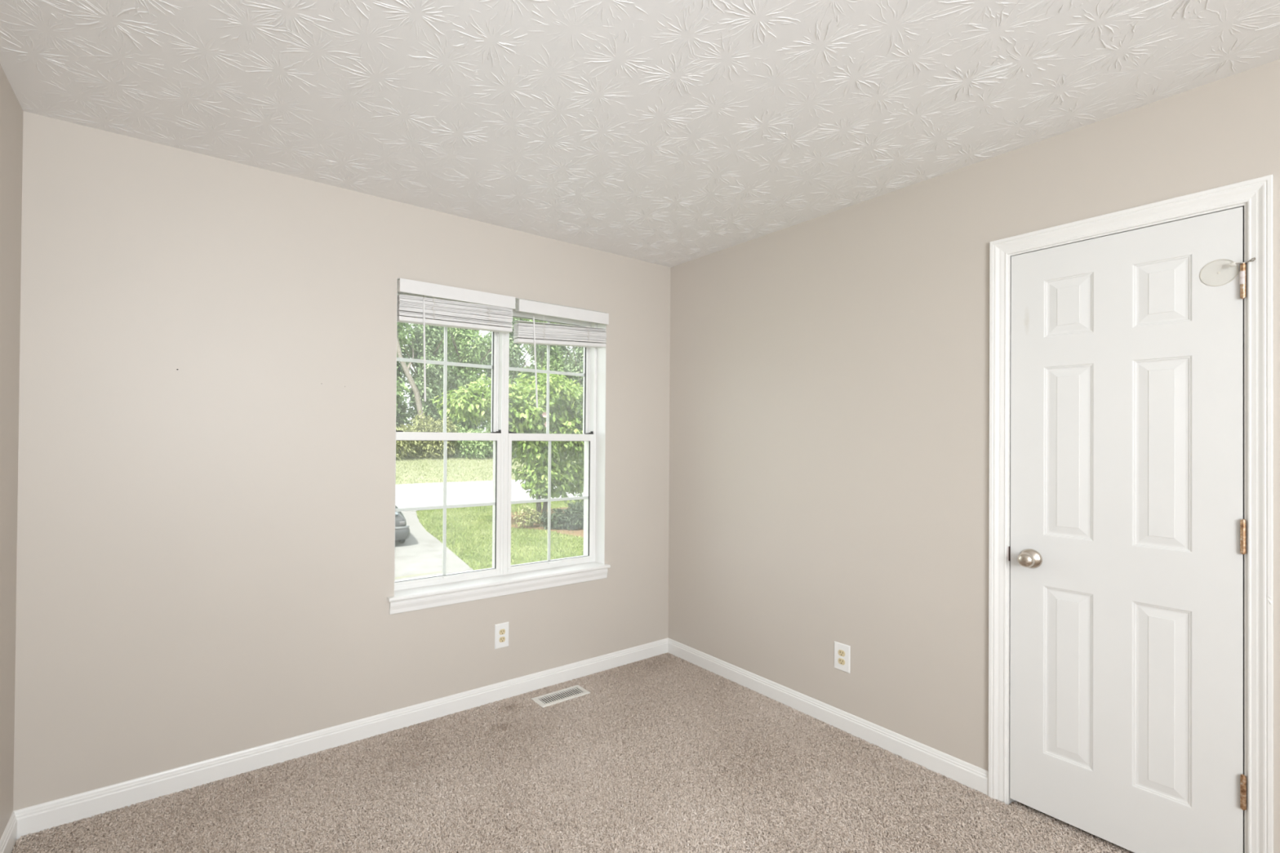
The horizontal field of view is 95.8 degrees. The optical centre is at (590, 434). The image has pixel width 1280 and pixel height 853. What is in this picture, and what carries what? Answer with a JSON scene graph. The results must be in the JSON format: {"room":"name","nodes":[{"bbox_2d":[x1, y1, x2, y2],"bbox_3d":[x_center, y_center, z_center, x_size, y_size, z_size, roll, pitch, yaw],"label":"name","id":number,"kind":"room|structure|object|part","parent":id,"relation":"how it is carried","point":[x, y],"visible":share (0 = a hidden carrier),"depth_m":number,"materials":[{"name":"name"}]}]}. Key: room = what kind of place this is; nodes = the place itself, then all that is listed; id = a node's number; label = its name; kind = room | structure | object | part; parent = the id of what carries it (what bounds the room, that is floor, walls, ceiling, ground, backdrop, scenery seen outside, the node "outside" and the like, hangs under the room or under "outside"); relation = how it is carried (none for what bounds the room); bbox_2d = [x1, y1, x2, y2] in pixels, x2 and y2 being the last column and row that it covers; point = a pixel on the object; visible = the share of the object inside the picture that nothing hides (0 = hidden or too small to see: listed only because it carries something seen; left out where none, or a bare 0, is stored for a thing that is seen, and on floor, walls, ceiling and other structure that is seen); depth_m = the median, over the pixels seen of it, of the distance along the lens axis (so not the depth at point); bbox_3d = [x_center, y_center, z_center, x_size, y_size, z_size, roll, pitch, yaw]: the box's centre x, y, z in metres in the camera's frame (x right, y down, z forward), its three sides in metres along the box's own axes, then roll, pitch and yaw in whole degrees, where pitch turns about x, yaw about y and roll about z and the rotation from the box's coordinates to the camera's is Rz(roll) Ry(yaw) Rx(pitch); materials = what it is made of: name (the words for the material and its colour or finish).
{"room":"empty bedroom","nodes":[
{"label":"empty bedroom","id":0,"kind":"room"},
{"bbox_2d":[0,64,22,839],"bbox_3d":[-0.439,0.129,-0.258,0.120,2.650,5.300,1,0,-35],"label":"wall","id":1,"kind":"structure","parent":0,"point":[11,110],"depth_m":1.83,"materials":[{"name":"beige paint"}]},
{"bbox_2d":[0,811,17,852],"bbox_3d":[-0.393,1.307,-0.228,0.012,0.096,5.300,1,0,-35],"label":"baseboard","id":2,"kind":"structure","parent":1,"relation":"attached to","point":[8,840],"depth_m":1.86,"materials":[{"name":"white paint"}]},
{"bbox_2d":[13,111,670,811],"bbox_3d":[-0.755,0.148,2.860,3.217,2.650,0.151,1,0,-35],"label":"wall","id":3,"kind":"structure","parent":0,"point":[205,562],"depth_m":2.30,"materials":[{"name":"beige paint"}]},
{"bbox_2d":[13,638,667,839],"bbox_3d":[-0.717,1.326,2.786,2.977,0.096,0.012,1,0,-35],"label":"baseboard","id":4,"kind":"structure","parent":3,"relation":"attached to","point":[40,817],"depth_m":2.41,"materials":[{"name":"white paint"}]},
{"bbox_2d":[394,291,504,591],"bbox_3d":[-0.731,0.015,2.950,0.604,1.472,0.112,1,0,-35],"label":"window","id":5,"kind":"structure","parent":3,"relation":"in","point":[496,434],"depth_m":3.02,"materials":[{"name":"white plastic"}]},
{"bbox_3d":[-0.745,-0.331,2.967,0.572,0.719,0.032,1,0,-35],"label":"sash","id":6,"kind":"part","parent":5,"relation":"part of","materials":[{"name":"white plastic"}]},
{"bbox_3d":[-0.721,0.366,2.922,0.572,0.747,0.041,1,0,-35],"label":"sash","id":7,"kind":"part","parent":5,"relation":"part of","materials":[{"name":"white plastic"}]},
{"bbox_3d":[-0.704,0.721,2.906,0.084,0.010,0.012,1,0,-35],"label":"lift handle","id":8,"kind":"part","parent":5,"relation":"part of","materials":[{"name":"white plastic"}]},
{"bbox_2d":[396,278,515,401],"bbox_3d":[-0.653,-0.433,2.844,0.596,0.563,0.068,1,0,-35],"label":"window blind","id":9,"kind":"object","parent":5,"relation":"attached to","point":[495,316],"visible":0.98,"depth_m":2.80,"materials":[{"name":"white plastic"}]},
{"bbox_3d":[-0.658,-0.539,2.846,0.584,0.033,0.054,1,0,-35],"label":"rail","id":10,"kind":"part","parent":9,"relation":"part of","materials":[{"name":"white plastic"}]},
{"bbox_2d":[386,561,610,614],"bbox_3d":[-0.435,0.795,3.030,1.262,0.081,0.131,1,0,-35],"label":"trim","id":11,"kind":"structure","parent":3,"relation":"attached to","point":[406,600],"depth_m":2.94,"materials":[{"name":"white paint"}]},
{"bbox_2d":[494,622,508,648],"bbox_3d":[-0.456,1.041,2.974,0.079,0.126,0.007,1,0,-35],"label":"wall outlet","id":12,"kind":"object","parent":3,"relation":"attached to","point":[501,630],"visible":1,"depth_m":2.97,"materials":[{"name":"beige plastic"}]},
{"bbox_2d":[498,636,505,642],"bbox_3d":[-0.455,1.061,2.972,0.034,0.028,0.002,1,0,-35],"label":"socket","id":13,"kind":"object","parent":12,"relation":"attached to","point":[501,639],"depth_m":2.97,"materials":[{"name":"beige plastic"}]},
{"bbox_2d":[499,629,505,635],"bbox_3d":[-0.454,1.022,2.973,0.034,0.028,0.002,1,0,-35],"label":"socket","id":14,"kind":"object","parent":12,"relation":"attached to","point":[502,632],"depth_m":2.97,"materials":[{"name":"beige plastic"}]},
{"bbox_2d":[502,333,507,575],"bbox_3d":[-0.455,0.018,3.090,0.018,1.472,0.005,1,0,-35],"label":"trim","id":15,"kind":"structure","parent":3,"relation":"attached to","point":[505,412],"depth_m":3.09,"materials":[{"name":"white plastic"}]},
{"bbox_2d":[506,302,596,574],"bbox_3d":[-0.234,0.021,3.302,0.598,1.472,0.112,1,0,-35],"label":"window","id":16,"kind":"structure","parent":3,"relation":"in","point":[589,375],"depth_m":3.36,"materials":[{"name":"white plastic"}]},
{"bbox_3d":[-0.222,0.372,3.276,0.563,0.747,0.041,1,0,-35],"label":"sash","id":17,"kind":"part","parent":16,"relation":"part of","materials":[{"name":"white plastic"}]},
{"bbox_3d":[-0.246,-0.325,3.322,0.563,0.719,0.032,1,0,-35],"label":"sash","id":18,"kind":"part","parent":16,"relation":"part of","materials":[{"name":"white plastic"}]},
{"bbox_3d":[-0.204,0.727,3.261,0.084,0.010,0.012,1,0,-35],"label":"lift handle","id":19,"kind":"part","parent":16,"relation":"part of","materials":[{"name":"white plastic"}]},
{"bbox_2d":[513,298,608,408],"bbox_3d":[-0.152,-0.420,3.199,0.586,0.565,0.069,1,0,-35],"label":"window blind","id":20,"kind":"object","parent":16,"relation":"attached to","point":[534,333],"visible":1,"depth_m":3.15,"materials":[{"name":"white plastic"}]},
{"bbox_3d":[-0.158,-0.504,3.201,0.574,0.051,0.054,1,0,-35],"label":"rail","id":21,"kind":"part","parent":20,"relation":"part of","materials":[{"name":"white plastic"}]},
{"bbox_2d":[12,658,1132,852],"bbox_3d":[0.849,1.420,0.581,3.217,0.100,5.420,1,0,-35],"label":"floor","id":22,"kind":"structure","parent":0,"point":[1094,836],"depth_m":2.11,"materials":[{"name":"beige carpet"}]},
{"bbox_2d":[530,684,590,708],"bbox_3d":[-0.153,1.371,3.013,0.294,0.016,0.119,1,0,-35],"label":"floor vent","id":23,"kind":"object","parent":22,"relation":"in","point":[571,692],"visible":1,"depth_m":3.00,"materials":[{"name":"white metal"}]},
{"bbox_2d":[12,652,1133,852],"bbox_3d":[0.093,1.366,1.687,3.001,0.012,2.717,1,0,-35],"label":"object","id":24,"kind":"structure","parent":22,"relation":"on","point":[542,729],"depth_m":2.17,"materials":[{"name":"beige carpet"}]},
{"bbox_2d":[0,0,1279,267],"bbox_3d":[0.833,-1.079,0.647,3.217,0.003,5.540,1,0,-35],"label":"ceiling","id":25,"kind":"structure","parent":0,"point":[668,133],"depth_m":1.79,"materials":[{"name":"white paint"}]},
{"bbox_2d":[667,58,1279,852],"bbox_3d":[2.121,0.161,1.487,0.120,2.650,5.420,1,0,-35],"label":"wall","id":26,"kind":"structure","parent":0,"point":[829,384],"depth_m":2.55,"materials":[{"name":"beige paint"}]},
{"bbox_2d":[667,637,988,795],"bbox_3d":[2.023,1.337,1.489,0.012,0.096,5.300,1,0,-35],"label":"baseboard","id":27,"kind":"structure","parent":26,"relation":"attached to","point":[976,778],"depth_m":2.66,"materials":[{"name":"white paint"}]},
{"bbox_2d":[834,641,850,673],"bbox_3d":[1.175,1.043,2.692,0.007,0.126,0.079,1,0,-35],"label":"wall outlet","id":28,"kind":"object","parent":26,"relation":"attached to","point":[842,651],"visible":1,"depth_m":2.69,"materials":[{"name":"beige plastic"}]},
{"bbox_2d":[838,657,844,665],"bbox_3d":[1.173,1.063,2.690,0.002,0.028,0.034,1,0,-35],"label":"socket","id":29,"kind":"object","parent":28,"relation":"attached to","point":[841,660],"depth_m":2.69,"materials":[{"name":"beige plastic"}]},
{"bbox_2d":[838,649,844,657],"bbox_3d":[1.173,1.024,2.690,0.002,0.028,0.034,1,0,-35],"label":"socket","id":30,"kind":"object","parent":28,"relation":"attached to","point":[841,652],"depth_m":2.69,"materials":[{"name":"beige plastic"}]},
{"bbox_2d":[1009,206,1246,852],"bbox_3d":[1.728,0.345,1.906,0.101,2.025,0.586,1,0,-35],"label":"door","id":31,"kind":"structure","parent":26,"relation":"in","point":[1128,524],"depth_m":1.88,"materials":[{"name":"white paint"}]},
{"bbox_2d":[1200,258,1238,285],"bbox_3d":[1.885,-0.484,1.726,0.003,0.079,0.079,1,0,-35],"label":"disc","id":32,"kind":"object","parent":31,"relation":"attached to","point":[1221,259],"visible":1,"depth_m":1.73,"materials":[{"name":"white plastic"}]},
{"bbox_2d":[1230,257,1255,266],"bbox_3d":[1.902,-0.500,1.678,0.030,0.015,0.051,1,0,-35],"label":"door stop","id":33,"kind":"object","parent":31,"relation":"attached to","point":[1233,264],"visible":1,"depth_m":1.68,"materials":[{"name":"metal"}]},
{"bbox_2d":[987,174,1273,852],"bbox_3d":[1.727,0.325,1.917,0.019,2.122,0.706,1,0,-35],"label":"trim","id":34,"kind":"structure","parent":26,"relation":"attached to","point":[1258,193],"depth_m":1.67,"materials":[{"name":"white paint"}]},
{"bbox_3d":[1.565,0.448,2.158,0.001,0.054,0.008,1,0,-35],"label":"strike plate","id":35,"kind":"part","parent":34,"relation":"part of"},
{"label":"outside","id":36,"kind":"structure","parent":0,"visible":0},
{"bbox_2d":[395,451,581,484],"bbox_3d":[-5.666,3.218,81.345,160.000,2.300,46.200,1,0,-35],"label":"ground","id":37,"kind":"structure","parent":36,"point":[410,458],"depth_m":54.88,"materials":[{"name":"plant"}]},
{"bbox_2d":[395,353,410,410],"bbox_3d":[-22.985,-5.305,63.005,6.451,17.356,6.998,1,0,-17],"label":"tree","id":38,"kind":"object","parent":37,"relation":"on","point":[399,393],"visible":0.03,"depth_m":62.62,"materials":[{"name":"green plant"}]},
{"bbox_2d":[395,323,411,429],"bbox_3d":[-27.052,-7.445,74.607,8.443,21.455,8.192,0,-1,42],"label":"tree","id":39,"kind":"object","parent":37,"relation":"on","point":[401,417],"visible":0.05,"depth_m":73.68,"materials":[{"name":"green plant"}]},
{"bbox_2d":[395,423,421,460],"bbox_3d":[-20.847,0.830,60.403,6.303,4.862,4.522,1,0,-18],"label":"thicket","id":40,"kind":"object","parent":37,"relation":"on","point":[402,447],"visible":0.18,"depth_m":60.34,"materials":[{"name":"green plant"}]},
{"bbox_2d":[396,321,428,456],"bbox_3d":[-20.638,-6.114,63.103,3.085,17.854,5.552,0,-1,39],"label":"leaning tree","id":41,"kind":"object","parent":37,"relation":"on","point":[400,335],"visible":0.44,"depth_m":62.95,"materials":[{"name":"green plant"}]},
{"bbox_2d":[400,323,463,455],"bbox_3d":[-18.239,-6.629,65.567,7.602,19.841,5.786,1,0,-29],"label":"tree","id":42,"kind":"object","parent":37,"relation":"on","point":[434,372],"visible":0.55,"depth_m":64.25,"materials":[{"name":"green plant"}]},
{"bbox_2d":[407,409,460,459],"bbox_3d":[-17.199,0.427,63.197,6.320,6.164,4.662,1,0,-35],"label":"thicket","id":43,"kind":"object","parent":37,"relation":"on","point":[433,428],"visible":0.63,"depth_m":62.47,"materials":[{"name":"green plant"}]},
{"bbox_2d":[435,328,457,449],"bbox_3d":[-20.326,-7.966,81.009,7.527,22.439,8.914,1,0,-31],"label":"tree","id":44,"kind":"object","parent":37,"relation":"on","point":[450,354],"visible":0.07,"depth_m":79.27,"materials":[{"name":"green plant"}]},
{"bbox_2d":[440,327,491,451],"bbox_3d":[-14.800,-7.286,69.771,7.280,20.218,7.868,1,0,-26],"label":"tree","id":45,"kind":"object","parent":37,"relation":"on","point":[467,346],"visible":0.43,"depth_m":68.73,"materials":[{"name":"green plant"}]},
{"bbox_2d":[448,422,493,458],"bbox_3d":[-13.356,1.085,65.657,6.660,4.664,4.932,1,0,-27],"label":"thicket","id":46,"kind":"object","parent":37,"relation":"on","point":[473,448],"visible":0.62,"depth_m":64.58,"materials":[{"name":"green plant"}]},
{"bbox_2d":[482,422,515,457],"bbox_3d":[-9.895,0.831,68.437,6.728,5.395,5.172,1,0,-35],"label":"thicket","id":47,"kind":"object","parent":37,"relation":"on","point":[514,455],"visible":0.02,"depth_m":67.59,"materials":[{"name":"green plant"}]},
{"bbox_2d":[481,317,532,425],"bbox_3d":[-13.016,-8.683,85.270,9.976,24.150,9.570,1,-1,-41],"label":"tree","id":48,"kind":"object","parent":37,"relation":"on","point":[486,336],"visible":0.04,"depth_m":83.15,"materials":[{"name":"green plant"}]},
{"bbox_2d":[484,316,533,422],"bbox_3d":[-10.259,-6.884,71.520,7.194,20.808,7.736,0,0,0],"label":"tree","id":49,"kind":"object","parent":37,"relation":"on","point":[514,348],"visible":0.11,"depth_m":70.98,"materials":[{"name":"green plant"}]},
{"bbox_2d":[520,318,565,421],"bbox_3d":[-6.896,-7.207,75.891,7.458,21.889,7.239,0,0,-4],"label":"tree","id":50,"kind":"object","parent":37,"relation":"on","point":[540,349],"visible":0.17,"depth_m":75.50,"materials":[{"name":"green plant"}]},
{"bbox_2d":[530,322,573,376],"bbox_3d":[-6.147,-9.072,90.965,9.030,26.220,10.024,1,0,-35],"label":"tree","id":51,"kind":"object","parent":37,"relation":"on","point":[565,353],"visible":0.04,"depth_m":90.10,"materials":[{"name":"green plant"}]},
{"bbox_2d":[555,323,583,388],"bbox_3d":[-1.609,-7.170,77.151,7.144,22.713,9.204,0,0,14],"label":"tree","id":52,"kind":"object","parent":37,"relation":"on","point":[577,363],"visible":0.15,"depth_m":76.49,"materials":[{"name":"green plant"}]},
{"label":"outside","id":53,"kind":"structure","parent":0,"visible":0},
{"bbox_2d":[395,479,583,508],"bbox_3d":[0.027,4.162,47.420,130.000,0.001,15.900,1,0,-35],"label":"road","id":54,"kind":"structure","parent":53,"point":[419,495],"depth_m":38.91,"materials":[{"name":"grey asphalt"}]},
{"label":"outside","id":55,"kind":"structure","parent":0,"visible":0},
{"bbox_2d":[394,510,473,581],"bbox_3d":[-5.498,3.895,16.873,11.600,0.001,27.700,1,0,-35],"label":"driveway","id":56,"kind":"structure","parent":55,"point":[421,553],"depth_m":18.39,"materials":[{"name":"concrete"}]},
{"bbox_2d":[395,505,409,542],"bbox_3d":[-8.062,3.196,21.571,1.980,1.420,4.467,1,0,-25],"label":"car","id":57,"kind":"object","parent":56,"relation":"on","point":[402,529],"visible":0.3,"depth_m":19.98,"materials":[{"name":"grey paint"}]},
{"bbox_2d":[394,571,442,578],"bbox_3d":[-4.831,3.889,15.814,1.660,0.001,0.160,1,0,-35],"label":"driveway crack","id":58,"kind":"object","parent":56,"relation":"on","point":[440,571],"visible":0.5,"depth_m":15.84,"materials":[{"name":"grey concrete"}]},
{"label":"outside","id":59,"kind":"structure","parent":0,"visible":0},
{"bbox_2d":[416,499,583,570],"bbox_3d":[12.597,4.149,29.732,130.000,0.001,27.900,1,0,-35],"label":"ground","id":60,"kind":"structure","parent":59,"point":[450,517],"depth_m":21.53,"materials":[{"name":"green plant"}]},
{"bbox_2d":[430,367,584,523],"bbox_3d":[-2.396,0.619,25.583,9.295,7.214,3.571,1,-1,-43],"label":"broadleaf tree","id":61,"kind":"object","parent":60,"relation":"on","point":[566,402],"visible":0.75,"depth_m":24.78,"materials":[{"name":"green plant"}]},
{"bbox_2d":[511,506,583,537],"bbox_3d":[0.741,4.018,26.521,9.050,0.001,11.000,1,0,-35],"label":"mulch bed","id":62,"kind":"object","parent":60,"relation":"on","point":[579,532],"visible":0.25,"depth_m":24.53,"materials":[{"name":"brown soil"}]},
{"bbox_2d":[511,502,542,528],"bbox_3d":[-2.653,3.451,24.607,0.972,1.304,1.660,0,-1,42],"label":"shrub","id":63,"kind":"object","parent":62,"relation":"on","point":[531,522],"visible":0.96,"depth_m":24.49,"materials":[{"name":"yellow plant"}]},
{"bbox_2d":[538,495,583,530],"bbox_3d":[-0.535,3.482,24.847,3.564,1.626,2.174,1,0,-35],"label":"shrub","id":64,"kind":"object","parent":62,"relation":"on","point":[576,522],"visible":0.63,"depth_m":24.10,"materials":[{"name":"green plant"}]},
{"bbox_2d":[563,453,583,507],"bbox_3d":[0.822,1.528,30.606,6.453,5.552,3.694,1,0,-35],"label":"shrub","id":65,"kind":"object","parent":62,"relation":"on","point":[580,460],"visible":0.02,"depth_m":29.42,"materials":[{"name":"green plant"}]}
]}

